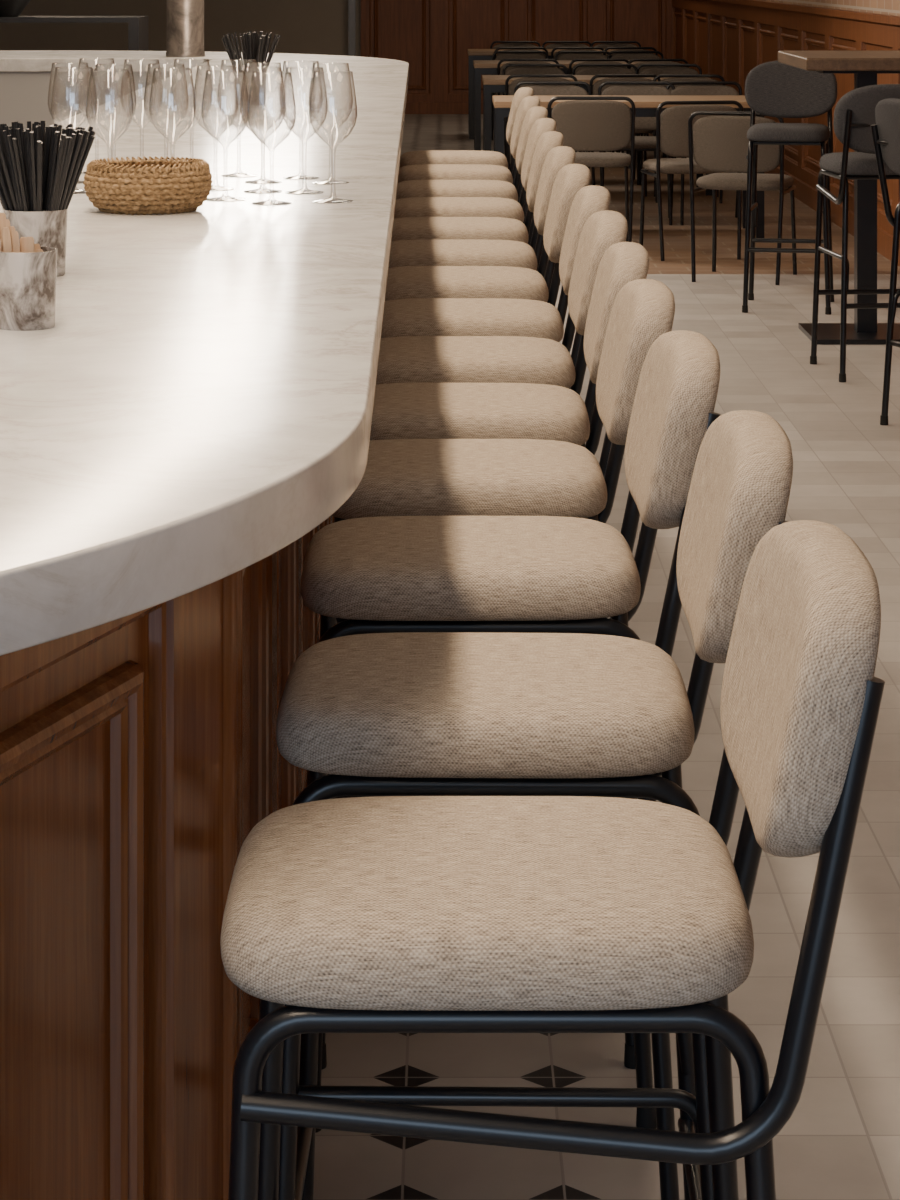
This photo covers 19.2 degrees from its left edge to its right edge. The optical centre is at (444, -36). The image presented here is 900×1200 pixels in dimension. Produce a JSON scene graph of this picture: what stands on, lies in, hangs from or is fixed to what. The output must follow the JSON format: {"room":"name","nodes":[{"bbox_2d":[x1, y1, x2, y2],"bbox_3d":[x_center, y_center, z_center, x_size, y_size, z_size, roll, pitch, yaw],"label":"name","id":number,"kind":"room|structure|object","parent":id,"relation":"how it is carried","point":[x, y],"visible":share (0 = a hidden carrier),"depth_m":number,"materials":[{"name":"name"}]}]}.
{"room":"cafe","nodes":[
{"label":"cafe","id":0,"kind":"room"},
{"bbox_2d":[0,0,360,56],"bbox_3d":[-1.440,-0.100,26.900,7.920,3.400,0.200,0,0,0],"label":"wall","id":1,"kind":"structure","parent":0,"point":[320,27],"depth_m":26.80,"materials":[{"name":"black paint"}]},
{"bbox_2d":[348,0,355,55],"bbox_3d":[-0.935,0.300,26.759,0.070,2.400,0.078,0,0,0],"label":"trim","id":2,"kind":"structure","parent":1,"relation":"attached to","point":[351,3],"depth_m":26.72,"materials":[{"name":"silver metal"}]},
{"bbox_2d":[361,0,671,113],"bbox_3d":[0.735,0.330,26.762,3.170,2.340,0.055,0,0,0],"label":"panelling","id":3,"kind":"structure","parent":1,"relation":"attached to","point":[435,37],"depth_m":26.79,"materials":[{"name":"brown wood"}]},
{"bbox_2d":[313,114,899,1199],"bbox_3d":[-1.440,1.550,11.400,7.520,0.100,30.800,0,0,0],"label":"floor","id":4,"kind":"structure","parent":0,"point":[841,1139],"depth_m":4.24,"materials":[{"name":"tile"}]},
{"bbox_2d":[0,16,148,50],"bbox_3d":[-3.175,0.900,15.450,2.850,1.200,0.500,0,0,0],"label":"shelf","id":5,"kind":"object","parent":4,"relation":"on","point":[138,26],"visible":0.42,"depth_m":15.20,"materials":[{"name":"black metal"}]},
{"bbox_2d":[0,0,29,16],"bbox_3d":[-2.550,0.200,15.450,0.380,0.200,0.380,0,0,0],"label":"serving bowl","id":6,"kind":"object","parent":5,"relation":"on","point":[8,8],"visible":1,"depth_m":15.36,"materials":[{"name":"black metal"}]},
{"bbox_2d":[0,50,408,1199],"bbox_3d":[-2.288,0.965,7.410,4.424,1.070,11.980,0,0,0],"label":"bar counter","id":7,"kind":"object","parent":4,"relation":"on","point":[196,406],"visible":0.89,"depth_m":2.39,"materials":[{"name":"white stone"}]},
{"bbox_2d":[0,213,57,330],"bbox_3d":[-0.498,0.358,3.160,0.076,0.144,0.076,0,0,37],"label":"cup","id":8,"kind":"object","parent":7,"relation":"on","point":[28,270],"visible":1,"depth_m":3.13,"materials":[{"name":"white stone"}]},
{"bbox_2d":[0,121,94,276],"bbox_3d":[-0.568,0.323,3.691,0.166,0.214,0.167,0,0,0],"label":"cup","id":9,"kind":"object","parent":7,"relation":"on","point":[41,170],"visible":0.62,"depth_m":3.65,"materials":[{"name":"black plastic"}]},
{"bbox_2d":[48,63,91,183],"bbox_3d":[-0.740,0.311,5.250,0.088,0.236,0.088,0,0,-43],"label":"wine glass","id":10,"kind":"object","parent":7,"relation":"on","point":[79,181],"visible":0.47,"depth_m":5.24,"materials":[{"name":"clear glass"}]},
{"bbox_2d":[51,67,96,193],"bbox_3d":[-0.700,0.311,5.020,0.088,0.236,0.088,0,0,-31],"label":"wine glass","id":11,"kind":"object","parent":7,"relation":"on","point":[81,191],"visible":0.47,"depth_m":5.01,"materials":[{"name":"clear glass"}]},
{"bbox_2d":[75,58,117,173],"bbox_3d":[-0.720,0.311,5.500,0.088,0.236,0.088,0,0,-18],"label":"wine glass","id":12,"kind":"object","parent":7,"relation":"on","point":[83,172],"visible":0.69,"depth_m":5.50,"materials":[{"name":"clear glass"}]},
{"bbox_2d":[86,69,133,145],"bbox_3d":[-0.620,0.311,4.920,0.088,0.236,0.088,0,0,-24],"label":"wine glass","id":13,"kind":"object","parent":7,"relation":"on","point":[91,69],"visible":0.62,"depth_m":4.92,"materials":[{"name":"clear glass"}]},
{"bbox_2d":[91,64,135,152],"bbox_3d":[-0.645,0.311,5.180,0.088,0.236,0.088,0,0,-14],"label":"wine glass","id":14,"kind":"object","parent":7,"relation":"on","point":[96,64],"visible":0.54,"depth_m":5.17,"materials":[{"name":"clear glass"}]},
{"bbox_2d":[120,59,162,148],"bbox_3d":[-0.620,0.311,5.440,0.088,0.236,0.088,0,0,34],"label":"wine glass","id":15,"kind":"object","parent":7,"relation":"on","point":[125,59],"visible":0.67,"depth_m":5.43,"materials":[{"name":"clear glass"}]},
{"bbox_2d":[83,156,212,214],"bbox_3d":[-0.520,0.386,4.660,0.226,0.089,0.226,0,0,-31],"label":"wicker basket","id":16,"kind":"object","parent":7,"relation":"on","point":[138,186],"visible":1,"depth_m":4.58,"materials":[{"name":"brown wicker"}]},
{"bbox_2d":[144,64,188,152],"bbox_3d":[-0.545,0.311,5.200,0.088,0.236,0.088,0,0,34],"label":"wine glass","id":17,"kind":"object","parent":7,"relation":"on","point":[148,64],"visible":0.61,"depth_m":5.19,"materials":[{"name":"clear glass"}]},
{"bbox_2d":[149,68,195,154],"bbox_3d":[-0.510,0.311,4.980,0.088,0.236,0.088,0,0,31],"label":"wine glass","id":18,"kind":"object","parent":7,"relation":"on","point":[154,68],"visible":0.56,"depth_m":4.97,"materials":[{"name":"clear glass"}]},
{"bbox_2d":[170,59,212,134],"bbox_3d":[-0.520,0.311,5.460,0.088,0.236,0.088,0,0,-36],"label":"wine glass","id":19,"kind":"object","parent":7,"relation":"on","point":[175,59],"visible":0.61,"depth_m":5.46,"materials":[{"name":"clear glass"}]},
{"bbox_2d":[0,50,408,655],"bbox_3d":[-2.288,0.460,7.410,4.424,0.060,11.980,0,0,0],"label":"countertop","id":20,"kind":"structure","parent":7,"relation":"on","point":[198,399],"depth_m":2.95,"materials":[{"name":"white stone"}]},
{"bbox_2d":[166,0,204,56],"bbox_3d":[-1.220,-0.630,12.500,0.184,2.120,0.184,0,0,0],"label":"post","id":21,"kind":"object","parent":20,"relation":"on","point":[185,18],"depth_m":12.43,"materials":[{"name":"brown metal"}]},
{"bbox_2d":[193,66,237,190],"bbox_3d":[-0.440,0.311,5.100,0.088,0.236,0.088,0,0,-20],"label":"wine glass","id":22,"kind":"object","parent":7,"relation":"on","point":[222,188],"visible":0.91,"depth_m":5.09,"materials":[{"name":"clear glass"}]},
{"bbox_2d":[201,70,248,200],"bbox_3d":[-0.402,0.311,4.870,0.088,0.236,0.088,0,0,-44],"label":"wine glass","id":23,"kind":"object","parent":7,"relation":"on","point":[215,198],"visible":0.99,"depth_m":4.86,"materials":[{"name":"clear glass"}]},
{"bbox_2d":[217,60,259,176],"bbox_3d":[-0.420,0.311,5.420,0.088,0.236,0.088,0,0,13],"label":"wine glass","id":24,"kind":"object","parent":7,"relation":"on","point":[225,175],"visible":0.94,"depth_m":5.41,"materials":[{"name":"clear glass"}]},
{"bbox_2d":[222,31,279,104],"bbox_3d":[-0.597,0.317,8.202,0.179,0.226,0.179,0,0,0],"label":"cup","id":25,"kind":"object","parent":7,"relation":"on","point":[256,46],"visible":0.97,"depth_m":8.16,"materials":[{"name":"grey ceramic"}]},
{"bbox_2d":[240,67,285,192],"bbox_3d":[-0.345,0.311,5.040,0.088,0.236,0.088,0,0,-36],"label":"wine glass","id":26,"kind":"object","parent":7,"relation":"on","point":[254,190],"visible":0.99,"depth_m":5.03,"materials":[{"name":"clear glass"}]},
{"bbox_2d":[241,62,284,183],"bbox_3d":[-0.360,0.311,5.260,0.088,0.236,0.088,0,0,-13],"label":"wine glass","id":27,"kind":"object","parent":7,"relation":"on","point":[251,181],"visible":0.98,"depth_m":5.25,"materials":[{"name":"clear glass"}]},
{"bbox_2d":[247,72,295,204],"bbox_3d":[-0.312,0.311,4.790,0.088,0.236,0.088,0,0,38],"label":"wine glass","id":28,"kind":"object","parent":7,"relation":"on","point":[260,202],"visible":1,"depth_m":4.78,"materials":[{"name":"clear glass"}]},
{"bbox_2d":[279,61,322,179],"bbox_3d":[-0.290,0.311,5.360,0.088,0.236,0.088,0,0,6],"label":"wine glass","id":29,"kind":"object","parent":7,"relation":"on","point":[290,177],"visible":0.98,"depth_m":5.35,"materials":[{"name":"clear glass"}]},
{"bbox_2d":[281,67,327,193],"bbox_3d":[-0.265,0.311,5.020,0.088,0.236,0.088,0,0,-25],"label":"wine glass","id":30,"kind":"object","parent":7,"relation":"on","point":[295,191],"visible":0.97,"depth_m":5.01,"materials":[{"name":"clear glass"}]},
{"bbox_2d":[309,63,352,184],"bbox_3d":[-0.225,0.311,5.240,0.088,0.236,0.088,0,0,-4],"label":"wine glass","id":31,"kind":"object","parent":7,"relation":"on","point":[317,182],"visible":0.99,"depth_m":5.23,"materials":[{"name":"clear glass"}]},
{"bbox_2d":[309,71,356,202],"bbox_3d":[-0.203,0.311,4.830,0.088,0.236,0.088,0,0,-21],"label":"wine glass","id":32,"kind":"object","parent":7,"relation":"on","point":[321,200],"visible":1,"depth_m":4.82,"materials":[{"name":"clear glass"}]},
{"bbox_2d":[399,87,533,184],"bbox_3d":[0.073,0.979,9.922,0.514,1.042,0.382,0,0,0],"label":"bar stool","id":33,"kind":"object","parent":4,"relation":"on","point":[429,156],"visible":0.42,"depth_m":9.78,"materials":[{"name":"beige fabric"}]},
{"bbox_2d":[398,96,540,202],"bbox_3d":[0.073,0.979,9.223,0.514,1.042,0.382,0,0,-1],"label":"bar stool","id":34,"kind":"object","parent":4,"relation":"on","point":[424,171],"visible":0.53,"depth_m":9.08,"materials":[{"name":"beige fabric"}]},
{"bbox_2d":[396,106,547,222],"bbox_3d":[0.073,0.979,8.552,0.514,1.042,0.382,0,0,0],"label":"bar stool","id":35,"kind":"object","parent":4,"relation":"on","point":[411,188],"visible":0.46,"depth_m":8.41,"materials":[{"name":"beige fabric"}]},
{"bbox_2d":[394,118,556,244],"bbox_3d":[0.073,0.979,7.902,0.514,1.042,0.382,0,0,0],"label":"bar stool","id":36,"kind":"object","parent":4,"relation":"on","point":[414,206],"visible":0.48,"depth_m":7.76,"materials":[{"name":"beige fabric"}]},
{"bbox_2d":[391,131,563,270],"bbox_3d":[0.067,0.979,7.271,0.514,1.042,0.382,0,0,1],"label":"bar stool","id":37,"kind":"object","parent":4,"relation":"on","point":[406,228],"depth_m":7.13,"materials":[{"name":"beige fabric"}]},
{"bbox_2d":[388,146,575,290],"bbox_3d":[0.069,0.979,6.662,0.514,1.042,0.382,0,0,0],"label":"bar stool","id":38,"kind":"object","parent":4,"relation":"on","point":[425,252],"depth_m":6.52,"materials":[{"name":"beige fabric"}]},
{"bbox_2d":[385,164,590,325],"bbox_3d":[0.073,0.979,6.063,0.514,1.042,0.382,0,0,-1],"label":"bar stool","id":39,"kind":"object","parent":4,"relation":"on","point":[408,282],"depth_m":5.92,"materials":[{"name":"beige fabric"}]},
{"bbox_2d":[381,185,610,388],"bbox_3d":[0.081,0.979,5.461,0.514,1.042,0.382,0,0,1],"label":"bar stool","id":40,"kind":"object","parent":4,"relation":"on","point":[416,316],"depth_m":5.33,"materials":[{"name":"beige fabric"}]},
{"bbox_2d":[322,279,674,1069],"bbox_3d":[0.067,0.979,3.803,0.514,1.042,0.382,0,0,-1],"label":"bar stool","id":41,"kind":"object","parent":4,"relation":"on","point":[401,477],"depth_m":3.66,"materials":[{"name":"beige fabric"}]},
{"bbox_2d":[376,210,627,422],"bbox_3d":[0.076,0.979,4.893,0.514,1.042,0.382,0,0,0],"label":"bar stool","id":42,"kind":"object","parent":4,"relation":"on","point":[407,359],"depth_m":4.76,"materials":[{"name":"beige fabric"}]},
{"bbox_2d":[370,242,648,475],"bbox_3d":[0.073,0.979,4.331,0.514,1.042,0.382,0,0,1],"label":"bar stool","id":43,"kind":"object","parent":4,"relation":"on","point":[400,410],"depth_m":4.20,"materials":[{"name":"beige fabric"}]},
{"bbox_2d":[301,330,720,1199],"bbox_3d":[0.073,0.979,3.253,0.514,1.042,0.382,0,0,-1],"label":"bar stool","id":44,"kind":"object","parent":4,"relation":"on","point":[383,574],"depth_m":3.10,"materials":[{"name":"beige fabric"}]},
{"bbox_2d":[490,41,540,129],"bbox_3d":[0.622,1.096,23.977,0.461,0.810,0.484,0,0,5],"label":"dining chair","id":45,"kind":"object","parent":4,"relation":"on","point":[504,43],"visible":0.2,"depth_m":24.17,"materials":[{"name":"black metal"}]},
{"bbox_2d":[491,47,547,139],"bbox_3d":[0.622,1.096,22.583,0.461,0.810,0.484,0,0,-5],"label":"dining chair","id":46,"kind":"object","parent":4,"relation":"on","point":[499,48],"visible":0.16,"depth_m":22.37,"materials":[{"name":"black metal"}]},
{"bbox_2d":[492,51,548,127],"bbox_3d":[0.619,1.096,21.177,0.461,0.810,0.484,0,0,-4],"label":"dining chair","id":47,"kind":"object","parent":4,"relation":"on","point":[511,54],"visible":0.17,"depth_m":21.38,"materials":[{"name":"beige fabric"}]},
{"bbox_2d":[497,59,559,94],"bbox_3d":[0.620,1.096,19.783,0.461,0.810,0.484,0,0,2],"label":"dining chair","id":48,"kind":"object","parent":4,"relation":"on","point":[499,70],"visible":0.2,"depth_m":19.57,"materials":[{"name":"black metal"}]},
{"bbox_2d":[276,410,792,1199],"bbox_3d":[0.083,0.979,2.656,0.513,1.042,0.382,0,0,1],"label":"bar stool","id":49,"kind":"object","parent":4,"relation":"on","point":[401,713],"depth_m":2.50,"materials":[{"name":"beige fabric"}]},
{"bbox_2d":[502,64,567,157],"bbox_3d":[0.621,1.096,18.377,0.461,0.810,0.484,0,0,3],"label":"dining chair","id":50,"kind":"object","parent":4,"relation":"on","point":[519,68],"visible":0.3,"depth_m":18.57,"materials":[{"name":"beige fabric"}]},
{"bbox_2d":[505,74,577,168],"bbox_3d":[0.619,1.096,16.983,0.461,0.810,0.484,0,0,3],"label":"dining chair","id":51,"kind":"object","parent":4,"relation":"on","point":[509,90],"visible":0.15,"depth_m":16.77,"materials":[{"name":"black metal"}]},
{"bbox_2d":[220,520,884,1199],"bbox_3d":[0.075,0.979,2.104,0.514,1.042,0.382,0,0,0],"label":"bar stool","id":52,"kind":"object","parent":4,"relation":"on","point":[378,914],"visible":1,"depth_m":1.95,"materials":[{"name":"beige fabric"}]},
{"bbox_2d":[514,81,591,185],"bbox_3d":[0.622,1.096,15.577,0.461,0.810,0.484,0,0,5],"label":"dining chair","id":53,"kind":"object","parent":4,"relation":"on","point":[539,87],"visible":0.14,"depth_m":15.77,"materials":[{"name":"beige fabric"}]},
{"bbox_2d":[468,49,646,138],"bbox_3d":[0.975,1.123,23.250,1.550,0.755,0.700,0,0,0],"label":"dining table","id":54,"kind":"object","parent":4,"relation":"on","point":[473,54],"visible":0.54,"depth_m":22.91,"materials":[{"name":"brown wood"}]},
{"bbox_2d":[542,41,590,48],"bbox_3d":[1.119,1.096,23.977,0.461,0.810,0.484,0,0,-3],"label":"dining chair","id":55,"kind":"object","parent":4,"relation":"on","point":[556,43],"visible":0.19,"depth_m":24.17,"materials":[{"name":"black fabric"}]},
{"bbox_2d":[473,60,670,156],"bbox_3d":[0.985,1.123,20.450,1.530,0.755,0.700,0,0,0],"label":"dining table","id":56,"kind":"object","parent":4,"relation":"on","point":[481,67],"visible":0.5,"depth_m":20.11,"materials":[{"name":"brown wood"}]},
{"bbox_2d":[551,47,605,59],"bbox_3d":[1.120,1.096,22.583,0.461,0.810,0.484,0,0,-1],"label":"dining chair","id":57,"kind":"object","parent":4,"relation":"on","point":[556,48],"visible":0.16,"depth_m":22.37,"materials":[{"name":"black metal"}]},
{"bbox_2d":[555,51,613,151],"bbox_3d":[1.119,1.096,21.177,0.461,0.810,0.484,0,0,-2],"label":"dining chair","id":58,"kind":"object","parent":4,"relation":"on","point":[574,54],"visible":0.2,"depth_m":21.38,"materials":[{"name":"beige fabric"}]},
{"bbox_2d":[548,96,634,241],"bbox_3d":[0.779,1.096,14.183,0.461,0.810,0.484,0,0,3],"label":"dining chair","id":59,"kind":"object","parent":4,"relation":"on","point":[586,123],"visible":0.74,"depth_m":13.97,"materials":[{"name":"beige fabric"}]},
{"bbox_2d":[482,75,712,195],"bbox_3d":[1.000,1.123,17.650,1.500,0.755,0.700,0,0,0],"label":"dining table","id":60,"kind":"object","parent":4,"relation":"on","point":[491,83],"visible":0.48,"depth_m":17.31,"materials":[{"name":"brown wood"}]},
{"bbox_2d":[569,59,630,168],"bbox_3d":[1.122,1.096,19.783,0.461,0.810,0.484,0,0,-5],"label":"dining chair","id":61,"kind":"object","parent":4,"relation":"on","point":[574,60],"visible":0.13,"depth_m":19.56,"materials":[{"name":"black metal"}]},
{"bbox_2d":[572,64,639,184],"bbox_3d":[1.120,1.096,18.377,0.461,0.810,0.484,0,0,0],"label":"dining chair","id":62,"kind":"object","parent":4,"relation":"on","point":[590,69],"visible":0.17,"depth_m":18.57,"materials":[{"name":"beige fabric"}]},
{"bbox_2d":[590,41,640,48],"bbox_3d":[1.550,1.096,23.977,0.461,0.810,0.484,0,0,1],"label":"dining chair","id":63,"kind":"object","parent":4,"relation":"on","point":[605,44],"visible":0.13,"depth_m":24.17,"materials":[{"name":"beige fabric"}]},
{"bbox_2d":[586,74,660,196],"bbox_3d":[1.122,1.096,16.983,0.461,0.810,0.484,0,0,-5],"label":"dining chair","id":64,"kind":"object","parent":4,"relation":"on","point":[609,77],"visible":0.23,"depth_m":16.76,"materials":[{"name":"black metal"}]},
{"bbox_2d":[492,95,763,237],"bbox_3d":[1.010,1.123,14.850,1.480,0.755,0.700,0,0,0],"label":"dining table","id":65,"kind":"object","parent":4,"relation":"on","point":[645,105],"visible":0.42,"depth_m":14.52,"materials":[{"name":"brown wood"}]},
{"bbox_2d":[603,47,657,135],"bbox_3d":[1.551,1.096,22.583,0.461,0.810,0.484,0,0,-3],"label":"dining chair","id":66,"kind":"object","parent":4,"relation":"on","point":[608,48],"visible":0.1,"depth_m":22.36,"materials":[{"name":"black metal"}]},
{"bbox_2d":[607,51,663,152],"bbox_3d":[1.548,1.096,21.177,0.461,0.810,0.484,0,0,-5],"label":"dining chair","id":67,"kind":"object","parent":4,"relation":"on","point":[628,55],"visible":0.19,"depth_m":21.38,"materials":[{"name":"beige fabric"}]},
{"bbox_2d":[598,81,674,224],"bbox_3d":[1.121,1.096,15.577,0.461,0.810,0.484,0,0,5],"label":"dining chair","id":68,"kind":"object","parent":4,"relation":"on","point":[642,143],"visible":0.36,"depth_m":15.75,"materials":[{"name":"beige fabric"}]},
{"bbox_2d":[621,59,687,157],"bbox_3d":[1.551,1.096,19.783,0.461,0.810,0.484,0,0,-5],"label":"dining chair","id":69,"kind":"object","parent":4,"relation":"on","point":[632,60],"visible":0.15,"depth_m":19.56,"materials":[{"name":"black metal"}]},
{"bbox_2d":[637,64,701,184],"bbox_3d":[1.551,1.096,18.377,0.461,0.810,0.484,0,0,4],"label":"dining chair","id":70,"kind":"object","parent":4,"relation":"on","point":[656,69],"visible":0.23,"depth_m":18.57,"materials":[{"name":"beige fabric"}]},
{"bbox_2d":[653,74,724,202],"bbox_3d":[1.549,1.096,16.983,0.461,0.810,0.484,0,0,3],"label":"dining chair","id":71,"kind":"object","parent":4,"relation":"on","point":[682,77],"visible":0.22,"depth_m":16.77,"materials":[{"name":"black metal"}]},
{"bbox_2d":[639,100,743,260],"bbox_3d":[1.263,1.096,13.733,0.461,0.810,0.484,0,0,-10],"label":"dining chair","id":72,"kind":"object","parent":4,"relation":"on","point":[672,123],"visible":0.58,"depth_m":13.51,"materials":[{"name":"beige fabric"}]},
{"bbox_2d":[666,81,741,224],"bbox_3d":[1.549,1.096,15.577,0.461,0.810,0.484,0,0,-4],"label":"dining chair","id":73,"kind":"object","parent":4,"relation":"on","point":[688,87],"visible":0.2,"depth_m":15.77,"materials":[{"name":"beige fabric"}]},
{"bbox_2d":[688,111,796,284],"bbox_3d":[1.435,1.096,12.734,0.461,0.810,0.484,0,0,18],"label":"dining chair","id":74,"kind":"object","parent":4,"relation":"on","point":[716,143],"visible":0.86,"depth_m":12.55,"materials":[{"name":"beige fabric"}]},
{"bbox_2d":[742,61,836,314],"bbox_3d":[1.513,0.964,11.695,0.410,1.073,0.520,0,0,10],"label":"bar stool","id":75,"kind":"object","parent":4,"relation":"on","point":[773,88],"visible":0.94,"depth_m":11.84,"materials":[{"name":"grey fabric"}]},
{"bbox_2d":[778,51,899,344],"bbox_3d":[1.700,0.930,10.750,0.600,1.140,0.900,0,0,0],"label":"table","id":76,"kind":"object","parent":4,"relation":"on","point":[865,66],"visible":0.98,"depth_m":10.71,"materials":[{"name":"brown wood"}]},
{"bbox_2d":[810,84,899,381],"bbox_3d":[1.588,0.964,9.774,0.410,1.073,0.520,0,0,-6],"label":"bar stool","id":77,"kind":"object","parent":4,"relation":"on","point":[854,113],"visible":0.73,"depth_m":9.59,"materials":[{"name":"black metal"}]},
{"bbox_2d":[870,98,899,424],"bbox_3d":[1.668,0.964,8.574,0.520,1.073,0.410,0,0,-20],"label":"bar stool","id":78,"kind":"object","parent":4,"relation":"on","point":[886,130],"visible":1,"depth_m":8.66,"materials":[{"name":"black metal"}]},
{"bbox_2d":[760,0,899,15],"bbox_3d":[2.420,-0.100,11.400,0.200,3.400,30.800,0,0,0],"label":"wall","id":79,"kind":"structure","parent":0,"point":[887,7],"depth_m":14.96,"materials":[{"name":"brick"}]},
{"bbox_2d":[672,0,899,266],"bbox_3d":[2.283,0.880,15.900,0.055,1.240,21.800,0,0,0],"label":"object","id":80,"kind":"structure","parent":79,"relation":"attached to","point":[727,39],"depth_m":17.60,"materials":[{"name":"brown wood"}]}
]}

